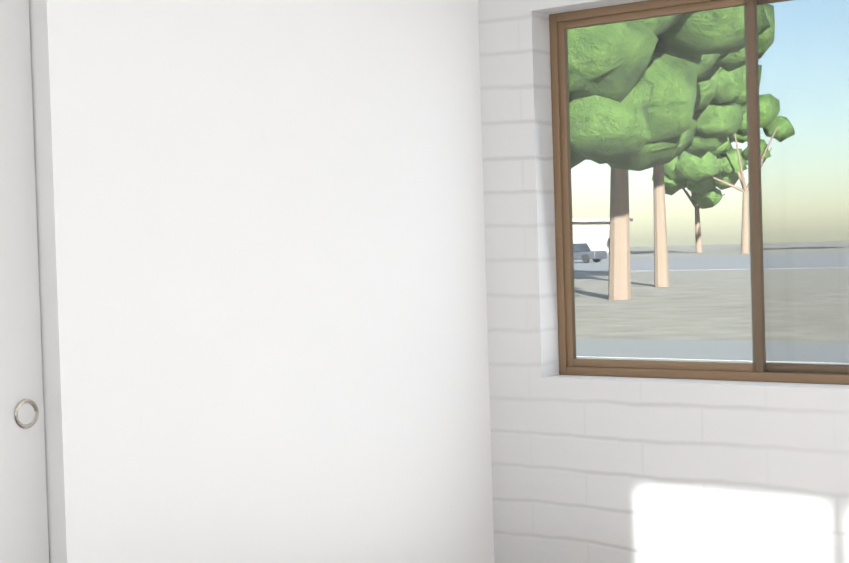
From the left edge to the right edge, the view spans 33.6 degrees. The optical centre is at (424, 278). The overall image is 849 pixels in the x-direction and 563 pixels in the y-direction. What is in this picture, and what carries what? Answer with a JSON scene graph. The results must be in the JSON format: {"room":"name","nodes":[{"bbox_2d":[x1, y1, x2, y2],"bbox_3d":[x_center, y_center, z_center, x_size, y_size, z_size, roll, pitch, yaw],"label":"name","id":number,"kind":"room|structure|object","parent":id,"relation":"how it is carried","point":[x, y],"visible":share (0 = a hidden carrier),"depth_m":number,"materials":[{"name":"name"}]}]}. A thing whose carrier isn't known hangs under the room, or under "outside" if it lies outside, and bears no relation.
{"room":"bedroom","nodes":[
{"label":"bedroom","id":0,"kind":"room"},
{"bbox_2d":[29,0,494,562],"bbox_3d":[-0.403,-0.042,4.000,0.200,2.500,1.748,-1,2,37],"label":"wall","id":1,"kind":"structure","parent":0,"point":[263,280],"depth_m":3.79,"materials":[{"name":"white paint"}]},
{"bbox_2d":[478,0,559,562],"bbox_3d":[0.263,-0.079,4.717,0.405,2.500,0.200,-1,2,37],"label":"wall block","id":2,"kind":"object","parent":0,"point":[518,177],"visible":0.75,"depth_m":4.57,"materials":[{"name":"white brick"}]},
{"bbox_2d":[531,0,646,14],"bbox_3d":[0.908,-1.102,4.187,1.285,0.470,0.200,-1,2,37],"label":"wall block","id":3,"kind":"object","parent":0,"point":[548,7],"visible":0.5,"depth_m":4.45,"materials":[{"name":"white brick"}]},
{"bbox_2d":[542,375,848,562],"bbox_3d":[0.964,0.734,4.229,1.285,0.855,0.200,-1,2,37],"label":"wall block","id":4,"kind":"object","parent":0,"point":[650,470],"visible":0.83,"depth_m":4.21,"materials":[{"name":"white brick"}]},
{"bbox_2d":[549,0,848,384],"bbox_3d":[0.954,-0.281,4.234,1.285,1.175,0.060,-1,2,37],"label":"window","id":5,"kind":"structure","parent":4,"relation":"attached to","point":[560,24],"depth_m":4.32,"materials":[{"name":"clear glass"}]},
{"bbox_2d":[743,0,848,374],"bbox_3d":[1.196,-0.284,4.017,0.582,1.119,0.002,-1,2,37],"label":"screen","id":6,"kind":"object","parent":5,"relation":"attached to","point":[836,83],"visible":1,"depth_m":4.10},
{"label":"outside","id":7,"kind":"structure","parent":0,"visible":0},
{"bbox_2d":[574,241,848,364],"bbox_3d":[19.639,-2.270,147.189,380.000,0.200,380.000,-1,2,37],"label":"ground","id":8,"kind":"structure","parent":7,"point":[584,296],"depth_m":33.02,"materials":[{"name":"grey concrete"}]},
{"bbox_2d":[572,218,632,252],"bbox_3d":[-33.342,-4.848,226.583,142.000,4.600,16.000,-1,2,37],"label":"building","id":9,"kind":"structure","parent":8,"relation":"on","point":[582,227],"depth_m":183.55,"materials":[{"name":"beige paint"}]},
{"bbox_2d":[567,5,769,170],"bbox_3d":[1.880,-3.438,25.843,9.266,8.795,9.604,-1,2,37],"label":"tree","id":10,"kind":"object","parent":8,"relation":"on","point":[618,88],"depth_m":23.40,"materials":[{"name":"green plant"}]},
{"bbox_2d":[608,4,774,299],"bbox_3d":[4.911,-4.910,37.188,8.580,11.031,7.957,-1,2,37],"label":"tree","id":11,"kind":"object","parent":8,"relation":"on","point":[623,251],"depth_m":36.96,"materials":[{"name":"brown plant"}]},
{"bbox_2d":[652,148,747,252],"bbox_3d":[30.950,-9.400,159.085,11.292,12.948,11.386,-1,2,37],"label":"tree","id":12,"kind":"object","parent":8,"relation":"on","point":[707,193],"depth_m":156.49,"materials":[{"name":"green plant"}]},
{"bbox_2d":[653,64,761,286],"bbox_3d":[7.805,-4.129,46.500,6.627,8.895,6.405,-1,2,37],"label":"tree","id":13,"kind":"object","parent":8,"relation":"on","point":[705,146],"depth_m":45.06,"materials":[{"name":"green plant"}]},
{"bbox_2d":[574,253,848,271],"bbox_3d":[-4.767,-0.878,114.648,380.000,0.062,50.000,-1,2,37],"label":"road","id":14,"kind":"structure","parent":8,"relation":"on","point":[745,259],"depth_m":87.70,"materials":[{"name":"grey asphalt"}]},
{"bbox_2d":[573,243,606,262],"bbox_3d":[11.403,-1.943,106.224,4.400,1.460,1.820,-1,2,37],"label":"car","id":15,"kind":"object","parent":14,"relation":"on","point":[583,256],"depth_m":105.06,"materials":[{"name":"grey paint"}]},
{"bbox_2d":[576,339,848,363],"bbox_3d":[-47.339,1.693,57.885,380.000,0.060,3.000,-1,2,37],"label":"path","id":16,"kind":"structure","parent":8,"relation":"on","point":[725,350],"depth_m":19.27,"materials":[{"name":"grey concrete"}]},
{"bbox_2d":[675,93,794,252],"bbox_3d":[30.422,-10.257,137.676,9.262,15.668,12.235,-1,2,37],"label":"tree","id":17,"kind":"object","parent":8,"relation":"on","point":[700,171],"depth_m":136.16,"materials":[{"name":"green plant"}]},
{"bbox_3d":[-1.265,-0.772,2.787,0.103,0.071,1.168,-1,2,37],"label":"trim","id":18,"kind":"structure","parent":0,"visible":0},
{"bbox_2d":[0,0,48,562],"bbox_3d":[-1.084,0.248,3.043,0.038,1.980,0.613,-1,2,37],"label":"slider","id":19,"kind":"object","parent":18,"relation":"hanging from","point":[23,517],"visible":1,"depth_m":3.23,"materials":[{"name":"white paint"}]}
]}

